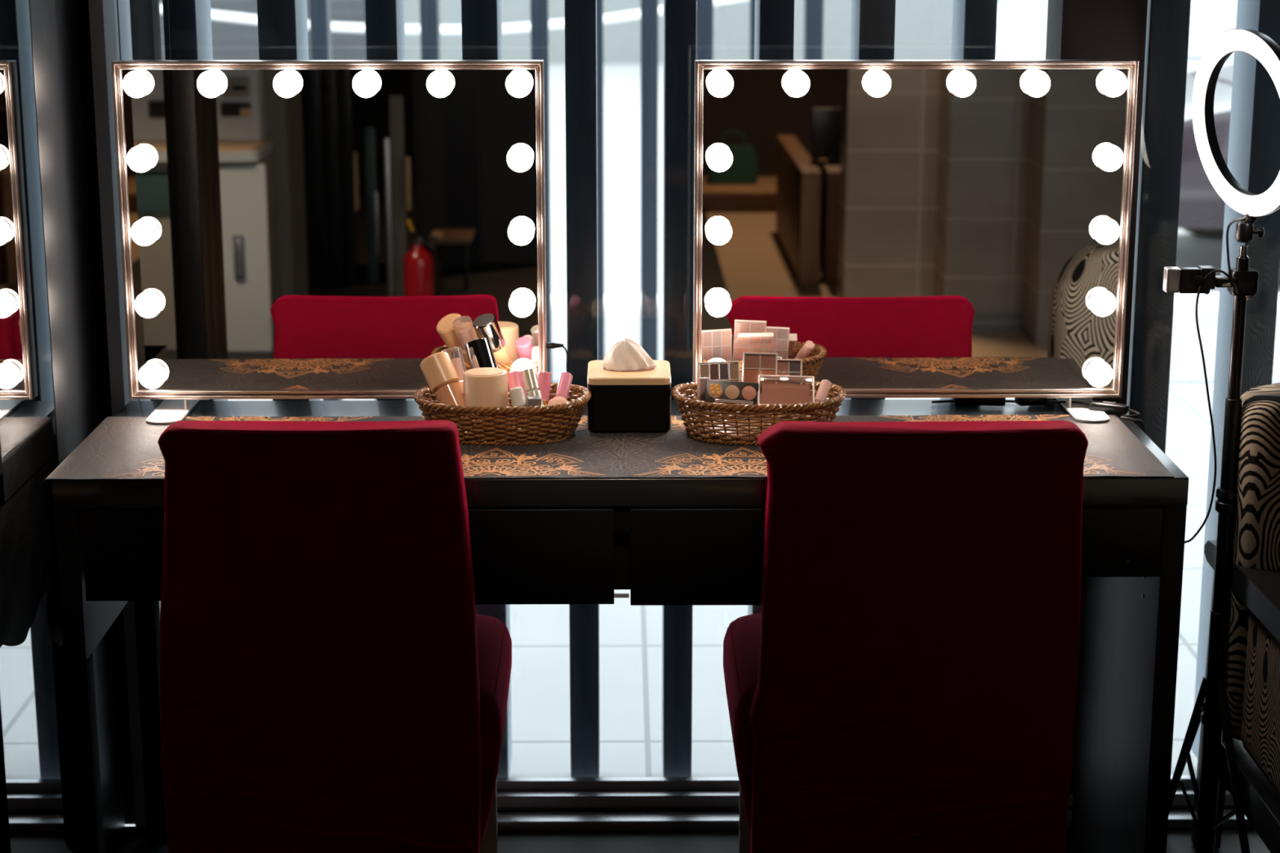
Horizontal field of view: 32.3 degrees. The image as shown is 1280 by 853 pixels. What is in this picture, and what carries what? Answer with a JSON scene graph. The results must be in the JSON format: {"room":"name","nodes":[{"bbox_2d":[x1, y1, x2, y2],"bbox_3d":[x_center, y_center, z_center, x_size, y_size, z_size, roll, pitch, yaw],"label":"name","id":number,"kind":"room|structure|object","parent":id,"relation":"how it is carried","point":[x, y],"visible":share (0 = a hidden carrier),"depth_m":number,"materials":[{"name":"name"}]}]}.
{"room":"backstage room","nodes":[
{"label":"backstage room","id":0,"kind":"room"},
{"bbox_2d":[0,0,75,852],"bbox_3d":[-0.937,-0.458,3.089,0.050,2.660,0.498,0,13,0],"label":"wall","id":1,"kind":"structure","parent":0,"point":[37,814],"depth_m":3.28,"materials":[{"name":"paint"}]},
{"bbox_2d":[28,0,124,852],"bbox_3d":[-0.940,-0.550,3.478,0.051,2.660,0.298,0,13,0],"label":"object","id":2,"kind":"structure","parent":1,"relation":"attached to","point":[54,24],"depth_m":3.55,"materials":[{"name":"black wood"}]},
{"bbox_2d":[77,0,135,824],"bbox_3d":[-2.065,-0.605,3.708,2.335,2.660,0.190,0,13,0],"label":"window mullion","id":3,"kind":"structure","parent":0,"point":[82,5],"depth_m":3.72,"materials":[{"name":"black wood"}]},
{"bbox_2d":[88,0,160,826],"bbox_3d":[-0.886,-0.606,3.713,0.023,2.660,0.200,0,13,0],"label":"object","id":4,"kind":"structure","parent":3,"relation":"attached to","point":[103,14],"depth_m":3.70,"materials":[{"name":"metal"}]},
{"bbox_2d":[129,0,164,400],"bbox_3d":[-0.879,-0.653,3.908,0.054,2.660,0.060,0,13,0],"label":"trim","id":5,"kind":"structure","parent":3,"relation":"attached to","point":[145,29],"depth_m":3.87,"materials":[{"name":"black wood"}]},
{"bbox_2d":[162,0,170,59],"bbox_3d":[-0.827,-0.664,3.957,0.040,2.660,0.040,0,13,0],"label":"trim","id":6,"kind":"structure","parent":3,"relation":"attached to","point":[165,3],"depth_m":3.93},
{"bbox_2d":[116,0,1253,832],"bbox_3d":[0.846,-0.602,3.695,3.440,2.660,0.187,0,13,0],"label":"window","id":7,"kind":"structure","parent":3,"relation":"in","point":[531,803],"depth_m":3.91,"materials":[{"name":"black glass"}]},
{"bbox_2d":[167,0,227,400],"bbox_3d":[-0.768,-0.605,3.794,0.046,2.560,0.145,0,13,0],"label":"window slat","id":8,"kind":"object","parent":7,"relation":"attached to","point":[190,34],"visible":0.02,"depth_m":3.71,"materials":[{"name":"metal"}]},
{"bbox_2d":[257,0,320,400],"bbox_3d":[-0.610,-0.605,3.795,0.064,2.560,0.145,0,13,0],"label":"window slat","id":9,"kind":"object","parent":7,"relation":"attached to","point":[282,24],"visible":0.02,"depth_m":3.71,"materials":[{"name":"metal"}]},
{"bbox_2d":[364,0,413,400],"bbox_3d":[-0.435,-0.606,3.797,0.052,2.560,0.145,0,13,0],"label":"window slat","id":10,"kind":"object","parent":7,"relation":"attached to","point":[384,19],"visible":0.02,"depth_m":3.71,"materials":[{"name":"metal"}]},
{"bbox_2d":[461,0,511,777],"bbox_3d":[-0.270,-0.606,3.798,0.060,2.560,0.145,0,13,0],"label":"window slat","id":11,"kind":"object","parent":7,"relation":"attached to","point":[481,20],"visible":0.21,"depth_m":3.72,"materials":[{"name":"metal"}]},
{"bbox_2d":[564,0,599,777],"bbox_3d":[-0.101,-0.606,3.800,0.052,2.560,0.145,0,13,0],"label":"window mullion","id":12,"kind":"object","parent":7,"relation":"attached to","point":[580,15],"visible":0.61,"depth_m":3.81,"materials":[{"name":"metal"}]},
{"bbox_2d":[662,0,696,777],"bbox_3d":[0.068,-0.607,3.801,0.052,2.560,0.145,0,13,0],"label":"window slat","id":13,"kind":"object","parent":7,"relation":"attached to","point":[679,15],"visible":0.59,"depth_m":3.81,"materials":[{"name":"metal"}]},
{"bbox_2d":[747,0,794,615],"bbox_3d":[0.230,-0.607,3.802,0.058,2.560,0.145,0,13,0],"label":"window slat","id":14,"kind":"object","parent":7,"relation":"attached to","point":[774,24],"visible":0.02,"depth_m":3.71,"materials":[{"name":"metal"}]},
{"bbox_2d":[844,0,895,399],"bbox_3d":[0.399,-0.607,3.804,0.060,2.560,0.145,0,13,0],"label":"window slat","id":15,"kind":"object","parent":7,"relation":"attached to","point":[872,21],"visible":0.02,"depth_m":3.72,"materials":[{"name":"metal"}]},
{"bbox_2d":[940,0,997,399],"bbox_3d":[0.573,-0.608,3.805,0.054,2.560,0.145,0,13,0],"label":"window slat","id":16,"kind":"object","parent":7,"relation":"attached to","point":[974,25],"visible":0.02,"depth_m":3.72,"materials":[{"name":"metal"}]},
{"bbox_2d":[1126,0,1191,453],"bbox_3d":[0.896,-0.613,3.828,0.068,2.560,0.145,0,13,0],"label":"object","id":17,"kind":"object","parent":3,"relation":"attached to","point":[1167,28],"visible":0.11,"depth_m":3.81,"materials":[{"name":"metal"}]},
{"bbox_2d":[1191,0,1279,758],"bbox_3d":[1.079,-0.613,3.829,0.064,2.560,0.145,0,13,0],"label":"window slat","id":18,"kind":"object","parent":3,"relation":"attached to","point":[1254,140],"visible":0.27,"depth_m":3.85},
{"bbox_2d":[110,826,1270,852],"bbox_3d":[-0.317,1.137,2.303,5.800,0.080,3.360,0,13,0],"label":"floor","id":19,"kind":"structure","parent":0,"point":[131,839],"depth_m":3.86,"materials":[{"name":"tile"}]},
{"bbox_2d":[157,419,511,852],"bbox_3d":[-0.456,0.376,3.424,0.497,0.881,0.486,0,13,0],"label":"dining chair","id":20,"kind":"object","parent":19,"relation":"on","point":[332,680],"visible":1,"depth_m":3.19,"materials":[{"name":"fabric"}]},
{"bbox_2d":[51,399,1188,852],"bbox_3d":[-0.029,0.395,3.566,1.660,0.780,0.525,0,13,0],"label":"desk","id":21,"kind":"object","parent":19,"relation":"on","point":[674,541],"visible":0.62,"depth_m":3.26,"materials":[{"name":"black wood"}]},
{"bbox_2d":[42,416,171,645],"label":"table runner","id":22,"kind":"object","parent":21,"relation":"on","point":[117,447],"depth_m":3.30,"materials":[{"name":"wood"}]},
{"bbox_2d":[182,416,424,421],"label":"table runner","id":23,"kind":"object","parent":21,"relation":"on","point":[187,418],"depth_m":3.58,"materials":[{"name":"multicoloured fabric"}]},
{"bbox_2d":[111,59,546,424],"bbox_3d":[-0.495,-0.302,3.565,0.684,0.570,0.180,0,13,0],"label":"vanity mirror","id":24,"kind":"object","parent":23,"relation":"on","point":[290,228],"visible":0.91,"depth_m":3.56,"materials":[{"name":"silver metal"}]},
{"bbox_2d":[131,70,151,97],"bbox_3d":[-0.797,-0.544,3.507,0.043,0.043,0.006,0,13,0],"label":"socket","id":25,"kind":"object","parent":24,"relation":"attached to","point":[146,74],"depth_m":3.49,"materials":[{"name":"glass"}]},
{"bbox_2d":[134,144,155,169],"bbox_3d":[-0.797,-0.429,3.534,0.043,0.043,0.006,0,13,0],"label":"socket","id":26,"kind":"object","parent":24,"relation":"attached to","point":[150,149],"depth_m":3.53,"materials":[{"name":"glass"}]},
{"bbox_2d":[137,217,159,243],"bbox_3d":[-0.797,-0.315,3.562,0.043,0.043,0.006,0,13,0],"label":"socket","id":27,"kind":"object","parent":24,"relation":"attached to","point":[154,223],"depth_m":3.56,"materials":[{"name":"glass"}]},
{"bbox_2d":[139,290,163,314],"bbox_3d":[-0.797,-0.200,3.589,0.043,0.043,0.006,0,13,0],"label":"socket","id":28,"kind":"object","parent":24,"relation":"attached to","point":[157,295],"depth_m":3.58,"materials":[{"name":"glass"}]},
{"bbox_2d":[143,360,166,383],"bbox_3d":[-0.797,-0.085,3.616,0.043,0.043,0.006,0,13,0],"label":"socket","id":29,"kind":"object","parent":24,"relation":"attached to","point":[161,366],"depth_m":3.61,"materials":[{"name":"glass"}]},
{"bbox_2d":[204,69,226,96],"bbox_3d":[-0.680,-0.545,3.508,0.043,0.043,0.006,0,13,0],"label":"socket","id":30,"kind":"object","parent":24,"relation":"attached to","point":[220,74],"depth_m":3.50,"materials":[{"name":"glass"}]},
{"bbox_2d":[280,69,301,95],"bbox_3d":[-0.560,-0.545,3.509,0.043,0.043,0.006,0,13,0],"label":"socket","id":31,"kind":"object","parent":24,"relation":"attached to","point":[296,73],"depth_m":3.50,"materials":[{"name":"glass"}]},
{"bbox_2d":[358,69,380,94],"bbox_3d":[-0.434,-0.545,3.510,0.043,0.043,0.006,0,13,0],"label":"socket","id":32,"kind":"object","parent":24,"relation":"attached to","point":[375,73],"depth_m":3.50,"materials":[{"name":"glass"}]},
{"bbox_2d":[432,69,453,92],"bbox_3d":[-0.317,-0.545,3.511,0.043,0.043,0.006,0,13,0],"label":"bulb","id":33,"kind":"object","parent":24,"relation":"attached to","point":[449,73],"depth_m":3.50,"materials":[{"name":"glass"}]},
{"bbox_2d":[506,69,533,92],"bbox_3d":[-0.192,-0.546,3.512,0.043,0.043,0.006,0,13,0],"label":"socket","id":34,"kind":"object","parent":24,"relation":"attached to","point":[528,73],"depth_m":3.50,"materials":[{"name":"glass"}]},
{"bbox_2d":[506,144,533,160],"bbox_3d":[-0.192,-0.431,3.539,0.043,0.043,0.006,0,13,0],"label":"bulb","id":35,"kind":"object","parent":24,"relation":"attached to","point":[529,148],"depth_m":3.52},
{"bbox_2d":[507,217,534,234],"bbox_3d":[-0.192,-0.316,3.567,0.043,0.043,0.006,0,13,0],"label":"bulb","id":36,"kind":"object","parent":24,"relation":"attached to","point":[530,221],"depth_m":3.56,"materials":[{"name":"glass"}]},
{"bbox_2d":[509,289,535,306],"bbox_3d":[-0.192,-0.201,3.594,0.043,0.043,0.006,0,13,0],"label":"bulb","id":37,"kind":"object","parent":24,"relation":"attached to","point":[531,294],"depth_m":3.58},
{"bbox_2d":[510,360,536,372],"bbox_3d":[-0.192,-0.087,3.621,0.043,0.043,0.006,0,13,0],"label":"bulb","id":38,"kind":"object","parent":24,"relation":"attached to","point":[514,365],"depth_m":3.62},
{"bbox_2d":[546,342,568,372],"bbox_3d":[-0.195,-0.087,3.657,0.156,0.115,0.056,1,13,3],"label":"cable","id":39,"kind":"object","parent":21,"relation":"on","point":[548,345],"visible":0.48,"depth_m":3.62,"materials":[{"name":"black plastic"}]},
{"bbox_2d":[459,415,768,479],"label":"table runner","id":40,"kind":"object","parent":21,"relation":"on","point":[672,453],"depth_m":3.33,"materials":[{"name":"black fabric"}]},
{"bbox_2d":[413,382,591,445],"bbox_3d":[-0.215,-0.021,3.473,0.279,0.071,0.191,0,13,0],"label":"wicker basket","id":41,"kind":"object","parent":40,"relation":"on","point":[520,430],"visible":0.76,"depth_m":3.40,"materials":[{"name":"wicker"}]},
{"bbox_2d":[420,351,466,428],"bbox_3d":[-0.299,-0.054,3.449,0.048,0.122,0.106,-13,19,-43],"label":"bottle","id":42,"kind":"object","parent":41,"relation":"in","point":[441,375],"visible":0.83,"depth_m":3.43,"materials":[{"name":"beige plastic"}]},
{"bbox_2d":[441,346,466,391],"bbox_3d":[-0.283,-0.062,3.482,0.033,0.126,0.082,-10,17,-36],"label":"bottle","id":43,"kind":"object","parent":41,"relation":"in","point":[455,354],"visible":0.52,"depth_m":3.47,"materials":[{"name":"clear plastic"}]},
{"bbox_2d":[458,380,463,391],"bbox_3d":[-0.276,-0.036,3.478,0.033,0.076,0.058,-10,17,-36],"label":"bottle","id":44,"kind":"object","parent":43,"relation":"on","point":[460,382],"depth_m":3.46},
{"bbox_2d":[464,337,497,368],"bbox_3d":[-0.242,-0.074,3.509,0.041,0.133,0.092,-11,17,-38],"label":"bottle","id":45,"kind":"object","parent":41,"relation":"in","point":[480,353],"visible":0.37,"depth_m":3.50,"materials":[{"name":"silver plastic"}]},
{"bbox_2d":[462,367,508,422],"bbox_3d":[-0.239,-0.047,3.434,0.070,0.080,0.069,0,13,0],"label":"jar","id":46,"kind":"object","parent":41,"relation":"in","point":[482,386],"visible":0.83,"depth_m":3.40,"materials":[{"name":"plastic"}]},
{"bbox_2d":[507,369,527,397],"bbox_3d":[-0.188,-0.045,3.484,0.030,0.086,0.064,-6,15,-23],"label":"tube","id":47,"kind":"object","parent":41,"relation":"in","point":[515,379],"visible":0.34,"depth_m":3.48,"materials":[{"name":"pink plastic"}]},
{"bbox_2d":[509,386,526,417],"bbox_3d":[-0.187,-0.033,3.419,0.025,0.058,0.041,-8,16,-31],"label":"bottle","id":48,"kind":"object","parent":41,"relation":"in","point":[517,394],"visible":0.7,"depth_m":3.41,"materials":[{"name":"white plastic"}]},
{"bbox_2d":[521,368,543,406],"bbox_3d":[-0.165,-0.051,3.438,0.023,0.078,0.056,-7,15,-28],"label":"tube","id":49,"kind":"object","parent":41,"relation":"in","point":[530,379],"visible":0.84,"depth_m":3.43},
{"bbox_2d":[524,395,542,422],"bbox_3d":[-0.165,-0.027,3.410,0.024,0.042,0.020,-4,14,-17],"label":"nail polish","id":50,"kind":"object","parent":41,"relation":"in","point":[533,401],"visible":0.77,"depth_m":3.40,"materials":[{"name":"silver plastic"}]},
{"bbox_2d":[537,371,551,423],"bbox_3d":[-0.154,-0.044,3.493,0.023,0.087,0.041,5,14,21],"label":"tube","id":51,"kind":"object","parent":41,"relation":"in","point":[544,378],"visible":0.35,"depth_m":3.48,"materials":[{"name":"pink plastic"}]},
{"bbox_2d":[542,400,550,423],"bbox_3d":[-0.145,-0.021,3.419,0.011,0.046,0.018,4,14,17],"label":"pencil","id":52,"kind":"object","parent":41,"relation":"in","point":[544,401],"visible":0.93,"depth_m":3.41,"materials":[{"name":"orange plastic"}]},
{"bbox_2d":[547,397,569,414],"bbox_3d":[-0.126,-0.031,3.425,0.035,0.025,0.032,0,13,0],"label":"powder puff","id":53,"kind":"object","parent":41,"relation":"in","point":[554,401],"visible":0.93,"depth_m":3.42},
{"bbox_2d":[555,372,573,399],"bbox_3d":[-0.122,-0.050,3.461,0.022,0.065,0.066,4,14,15],"label":"tube","id":54,"kind":"object","parent":41,"relation":"in","point":[566,378],"visible":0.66,"depth_m":3.46,"materials":[{"name":"pink plastic"}]},
{"bbox_2d":[586,337,671,432],"bbox_3d":[-0.018,-0.074,3.537,0.132,0.138,0.140,0,13,0],"label":"tissue box","id":55,"kind":"object","parent":40,"relation":"on","point":[630,390],"visible":1,"depth_m":3.48,"materials":[{"name":"plastic"}]},
{"bbox_2d":[671,379,846,445],"bbox_3d":[0.186,-0.023,3.476,0.276,0.074,0.193,0,13,0],"label":"wicker basket","id":56,"kind":"object","parent":40,"relation":"on","point":[729,424],"visible":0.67,"depth_m":3.41,"materials":[{"name":"wicker"}]},
{"bbox_2d":[697,377,709,400],"bbox_3d":[0.099,-0.056,3.445,0.020,0.042,0.027,0,13,0],"label":"case","id":57,"kind":"object","parent":56,"relation":"in","point":[700,381],"visible":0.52,"depth_m":3.44,"materials":[{"name":"pink plastic"}]},
{"bbox_2d":[697,360,740,382],"bbox_3d":[0.125,-0.073,3.490,0.069,0.061,0.027,1,13,3],"label":"palette","id":58,"kind":"object","parent":56,"relation":"in","point":[729,371],"visible":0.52,"depth_m":3.49,"materials":[{"name":"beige plastic"}]},
{"bbox_2d":[704,379,759,404],"bbox_3d":[0.143,-0.052,3.428,0.084,0.039,0.027,0,13,0],"label":"palette","id":59,"kind":"object","parent":56,"relation":"in","point":[716,391],"visible":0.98,"depth_m":3.43,"materials":[{"name":"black plastic"}]},
{"bbox_2d":[742,352,777,393],"bbox_3d":[0.189,-0.079,3.484,0.056,0.076,0.028,0,13,0],"label":"palette","id":60,"kind":"object","parent":56,"relation":"in","point":[754,364],"visible":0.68,"depth_m":3.48,"materials":[{"name":"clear plastic"}]},
{"bbox_2d":[757,374,814,411],"bbox_3d":[0.227,-0.052,3.437,0.089,0.049,0.059,1,13,2],"label":"case","id":61,"kind":"object","parent":56,"relation":"in","point":[771,393],"visible":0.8,"depth_m":3.44,"materials":[{"name":"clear plastic"}]},
{"bbox_2d":[777,359,802,384],"bbox_3d":[0.235,-0.076,3.490,0.044,0.062,0.022,-1,13,-6],"label":"palette","id":62,"kind":"object","parent":56,"relation":"in","point":[784,366],"visible":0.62,"depth_m":3.49,"materials":[{"name":"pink plastic"}]},
{"bbox_2d":[812,379,831,416],"bbox_3d":[0.283,-0.044,3.463,0.017,0.054,0.053,8,16,30],"label":"lip gloss","id":63,"kind":"object","parent":56,"relation":"in","point":[824,388],"visible":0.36,"depth_m":3.46,"materials":[{"name":"pink plastic"}]},
{"bbox_2d":[693,59,1138,422],"bbox_3d":[0.440,-0.304,3.573,0.704,0.570,0.180,0,13,0],"label":"vanity mirror","id":64,"kind":"object","parent":21,"relation":"on","point":[889,228],"visible":0.87,"depth_m":3.57,"materials":[{"name":"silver metal"}]},
{"bbox_2d":[704,288,730,305],"bbox_3d":[0.127,-0.202,3.597,0.043,0.043,0.006,0,13,0],"label":"bulb","id":65,"kind":"object","parent":64,"relation":"attached to","point":[708,293],"depth_m":3.59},
{"bbox_2d":[705,217,731,234],"bbox_3d":[0.127,-0.316,3.570,0.043,0.043,0.006,0,13,0],"label":"bulb","id":66,"kind":"object","parent":64,"relation":"attached to","point":[709,221],"depth_m":3.55,"materials":[{"name":"glass"}]},
{"bbox_2d":[705,143,731,162],"bbox_3d":[0.127,-0.431,3.542,0.043,0.043,0.006,0,13,0],"label":"bulb","id":67,"kind":"object","parent":64,"relation":"attached to","point":[709,148],"depth_m":3.53,"materials":[{"name":"glass"}]},
{"bbox_2d":[706,69,732,90],"bbox_3d":[0.127,-0.546,3.515,0.043,0.043,0.006,0,13,0],"label":"socket","id":68,"kind":"object","parent":64,"relation":"attached to","point":[710,73],"depth_m":3.50,"materials":[{"name":"glass"}]},
{"bbox_2d":[782,69,804,92],"bbox_3d":[0.248,-0.547,3.516,0.043,0.043,0.006,0,13,0],"label":"socket","id":69,"kind":"object","parent":64,"relation":"attached to","point":[786,73],"depth_m":3.50,"materials":[{"name":"glass"}]},
{"bbox_2d":[862,69,886,94],"bbox_3d":[0.377,-0.547,3.517,0.043,0.043,0.006,0,13,0],"label":"socket","id":70,"kind":"object","parent":64,"relation":"attached to","point":[867,73],"depth_m":3.50,"materials":[{"name":"glass"}]},
{"bbox_2d":[947,69,968,94],"bbox_3d":[0.512,-0.547,3.518,0.043,0.043,0.006,0,13,0],"label":"socket","id":71,"kind":"object","parent":64,"relation":"attached to","point":[952,73],"depth_m":3.50,"materials":[{"name":"glass"}]},
{"bbox_2d":[1021,69,1043,96],"bbox_3d":[0.630,-0.547,3.519,0.043,0.043,0.006,0,13,0],"label":"socket","id":72,"kind":"object","parent":64,"relation":"attached to","point":[1026,74],"depth_m":3.51,"materials":[{"name":"glass"}]},
{"bbox_2d":[1084,359,1107,382],"bbox_3d":[0.753,-0.089,3.629,0.043,0.043,0.006,0,13,0],"label":"socket","id":73,"kind":"object","parent":64,"relation":"attached to","point":[1089,364],"depth_m":3.62,"materials":[{"name":"glass"}]},
{"bbox_2d":[1087,288,1111,312],"bbox_3d":[0.753,-0.203,3.602,0.043,0.043,0.006,0,13,0],"label":"socket","id":74,"kind":"object","parent":64,"relation":"attached to","point":[1092,294],"depth_m":3.60,"materials":[{"name":"glass"}]},
{"bbox_2d":[1091,217,1112,240],"bbox_3d":[0.753,-0.318,3.575,0.043,0.043,0.006,0,13,0],"label":"socket","id":75,"kind":"object","parent":64,"relation":"attached to","point":[1095,221],"depth_m":3.56,"materials":[{"name":"glass"}]},
{"bbox_2d":[1094,143,1115,169],"bbox_3d":[0.753,-0.432,3.547,0.043,0.043,0.006,0,13,0],"label":"socket","id":76,"kind":"object","parent":64,"relation":"attached to","point":[1100,148],"depth_m":3.54,"materials":[{"name":"glass"}]},
{"bbox_2d":[1097,69,1118,96],"bbox_3d":[0.753,-0.548,3.520,0.043,0.043,0.006,0,13,0],"label":"socket","id":77,"kind":"object","parent":64,"relation":"attached to","point":[1103,74],"depth_m":3.51,"materials":[{"name":"glass"}]},
{"bbox_2d":[931,400,954,403],"bbox_3d":[0.520,-0.049,3.717,0.038,0.008,0.072,6,15,24],"label":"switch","id":78,"kind":"object","parent":21,"relation":"on","point":[944,401],"depth_m":3.70,"materials":[{"name":"black plastic"}]},
{"bbox_2d":[954,397,1052,406],"bbox_3d":[0.607,-0.048,3.697,0.165,0.020,0.045,0,13,0],"label":"power adapter","id":79,"kind":"object","parent":21,"relation":"on","point":[1001,402],"visible":0.54,"depth_m":3.68,"materials":[{"name":"black plastic"}]},
{"bbox_2d":[833,414,1174,477],"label":"table runner","id":80,"kind":"object","parent":21,"relation":"on","point":[1113,450],"depth_m":3.43,"materials":[{"name":"black fabric"}]},
{"bbox_2d":[1040,400,1066,403],"bbox_3d":[0.690,-0.048,3.639,0.040,0.006,0.072,6,15,24],"label":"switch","id":81,"kind":"object","parent":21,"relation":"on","point":[1042,402],"depth_m":3.68,"materials":[{"name":"black plastic"}]},
{"bbox_2d":[1071,400,1145,433],"bbox_3d":[0.772,-0.025,3.606,0.121,0.046,0.072,6,15,24],"label":"switch","id":82,"kind":"object","parent":21,"relation":"on","point":[1113,407],"depth_m":3.61,"materials":[{"name":"black plastic"}]},
{"bbox_2d":[723,420,1088,852],"bbox_3d":[0.387,0.376,3.429,0.498,0.878,0.490,0,13,0],"label":"dining chair","id":83,"kind":"object","parent":19,"relation":"on","point":[904,678],"visible":1,"depth_m":3.19,"materials":[{"name":"fabric"}]},
{"bbox_2d":[1168,257,1249,852],"bbox_3d":[0.911,0.250,3.563,0.147,1.050,0.485,0,13,0],"label":"stand","id":84,"kind":"object","parent":19,"relation":"on","point":[1211,707],"visible":0.93,"depth_m":3.58,"materials":[{"name":"black plastic"}]},
{"bbox_2d":[1162,265,1258,299],"bbox_3d":[0.896,-0.225,3.461,0.150,0.053,0.044,-2,14,-10],"label":"clamp","id":85,"kind":"object","parent":84,"relation":"attached to","point":[1183,280],"visible":1,"depth_m":3.45,"materials":[{"name":"black plastic"}]},
{"bbox_2d":[1192,27,1279,257],"bbox_3d":[0.941,-0.436,3.418,0.065,0.357,0.291,-4,14,-15],"label":"ring light","id":86,"kind":"object","parent":84,"relation":"on","point":[1253,206],"visible":1,"depth_m":3.45,"materials":[{"name":"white plastic"}]},
{"bbox_2d":[1124,217,1246,564],"bbox_3d":[0.828,-0.013,3.347,0.134,0.567,0.568,4,14,18],"label":"cable","id":87,"kind":"object","parent":86,"relation":"hanging from","point":[1233,283],"visible":0.93,"depth_m":3.49,"materials":[{"name":"plastic"}]},
{"bbox_2d":[1191,382,1279,852],"bbox_3d":[1.270,0.423,3.307,0.625,0.844,0.937,0,13,0],"label":"armchair","id":88,"kind":"object","parent":19,"relation":"on","point":[1251,682],"visible":0.73,"depth_m":3.50,"materials":[{"name":"fabric"}]},
{"bbox_2d":[1221,382,1279,741],"bbox_3d":[1.265,0.221,3.585,0.620,0.580,0.130,0,13,0],"label":"cushion","id":89,"kind":"object","parent":88,"relation":"on","point":[1255,545],"depth_m":3.51,"materials":[{"name":"fabric"}]},
{"bbox_2d":[124,308,1279,826],"bbox_3d":[1.945,0.138,6.532,32.000,0.106,4.890,0,13,0],"label":"floor","id":90,"kind":"structure","parent":0,"point":[630,637],"depth_m":4.83,"materials":[{"name":"tile"}]},
{"bbox_2d":[308,0,342,400],"bbox_3d":[-0.997,-1.279,6.883,0.054,2.500,0.100,0,13,0],"label":"post","id":91,"kind":"object","parent":90,"relation":"on","point":[320,24],"visible":0.15,"depth_m":6.85,"materials":[{"name":"metal"}]},
{"bbox_2d":[364,0,376,400],"bbox_3d":[-0.826,-1.279,6.884,0.054,2.500,0.100,0,13,0],"label":"post","id":92,"kind":"object","parent":90,"relation":"on","point":[364,0],"visible":0.03,"depth_m":6.84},
{"bbox_2d":[419,0,440,59],"bbox_3d":[-0.655,-1.279,6.886,0.054,2.500,0.100,0,13,0],"label":"post","id":93,"kind":"object","parent":90,"relation":"on","point":[429,10],"visible":0.15,"depth_m":6.85,"materials":[{"name":"metal"}]},
{"bbox_2d":[530,0,552,399],"bbox_3d":[-0.313,-1.280,6.888,0.054,2.500,0.100,0,13,0],"label":"window mullion","id":94,"kind":"object","parent":90,"relation":"on","point":[540,31],"visible":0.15,"depth_m":6.92,"materials":[{"name":"metal"}]},
{"bbox_2d":[596,0,604,359],"bbox_3d":[-0.142,-1.280,6.890,0.054,2.500,0.100,0,13,0],"label":"post","id":95,"kind":"object","parent":90,"relation":"on","point":[599,2],"visible":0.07,"depth_m":6.96,"materials":[{"name":"metal"}]},
{"bbox_2d":[640,0,657,359],"bbox_3d":[0.029,-1.281,6.891,0.054,2.500,0.100,0,13,0],"label":"window mullion","id":96,"kind":"object","parent":90,"relation":"on","point":[649,8],"visible":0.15,"depth_m":6.96,"materials":[{"name":"metal"}]},
{"bbox_2d":[695,0,713,59],"bbox_3d":[0.200,-1.281,6.893,0.054,2.500,0.100,0,13,0],"label":"post","id":97,"kind":"object","parent":90,"relation":"on","point":[704,8],"visible":0.1,"depth_m":6.85,"materials":[{"name":"metal"}]},
{"bbox_2d":[748,0,755,59],"bbox_3d":[0.371,-1.281,6.894,0.054,2.500,0.100,0,13,0],"label":"post","id":98,"kind":"object","parent":90,"relation":"on","point":[752,2],"visible":0.07,"depth_m":6.86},
{"bbox_2d":[803,0,823,59],"bbox_3d":[0.542,-1.282,6.896,0.054,2.500,0.100,0,13,0],"label":"post","id":99,"kind":"object","parent":90,"relation":"on","point":[813,20],"visible":0.15,"depth_m":6.86,"materials":[{"name":"metal"}]},
{"bbox_2d":[549,64,1279,293],"bbox_3d":[4.787,-4.034,24.242,70.000,0.100,31.050,0,13,0],"label":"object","id":100,"kind":"structure","parent":0,"point":[621,82],"depth_m":12.89,"materials":[{"name":"white"}]},
{"bbox_2d":[160,13,165,60],"label":"shutter","id":101,"kind":"object","parent":100,"relation":"on","point":[162,27],"depth_m":22.50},
{"bbox_2d":[210,0,257,15],"label":"shutter","id":102,"kind":"object","parent":100,"relation":"on","point":[249,7],"depth_m":22.44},
{"bbox_2d":[211,18,258,59],"label":"shutter","id":103,"kind":"object","parent":100,"relation":"on","point":[233,40],"depth_m":22.52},
{"bbox_2d":[330,0,364,24],"label":"shutter","id":104,"kind":"object","parent":100,"relation":"on","point":[342,11],"depth_m":22.46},
{"bbox_2d":[331,31,365,59],"label":"shutter","id":105,"kind":"object","parent":100,"relation":"on","point":[345,45],"depth_m":22.54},
{"bbox_2d":[159,0,745,59],"bbox_3d":[-1.661,-3.558,20.212,5.437,0.841,0.070,0,13,0],"label":"railing","id":106,"kind":"object","parent":100,"relation":"on","point":[636,14],"visible":0.42,"depth_m":20.16,"materials":[{"name":"metal"}]},
{"bbox_2d":[404,0,1000,64],"bbox_3d":[3.258,-5.535,22.561,12.000,3.600,0.300,0,13,0],"label":"ceiling","id":107,"kind":"structure","parent":100,"relation":"on","point":[922,28],"depth_m":22.74,"materials":[{"name":"paint"}]},
{"bbox_2d":[551,293,1279,310],"bbox_3d":[1.923,-0.451,9.018,32.000,0.160,0.220,0,13,0],"label":"trim","id":108,"kind":"structure","parent":100,"relation":"on","point":[611,301],"depth_m":8.91,"materials":[{"name":"stone"}]},
{"bbox_2d":[995,0,1237,71],"bbox_3d":[4.947,-3.209,17.373,4.300,1.476,1.840,0,13,0],"label":"ceiling light","id":109,"kind":"object","parent":100,"relation":"on","point":[1021,24],"visible":0.05,"depth_m":16.60,"materials":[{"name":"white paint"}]},
{"bbox_2d":[1177,62,1279,285],"bbox_3d":[4.211,-1.493,10.168,4.300,1.476,1.840,0,13,0],"label":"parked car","id":110,"kind":"object","parent":100,"relation":"on","point":[1202,209],"visible":0.1,"depth_m":9.47,"materials":[{"name":"white paint"}]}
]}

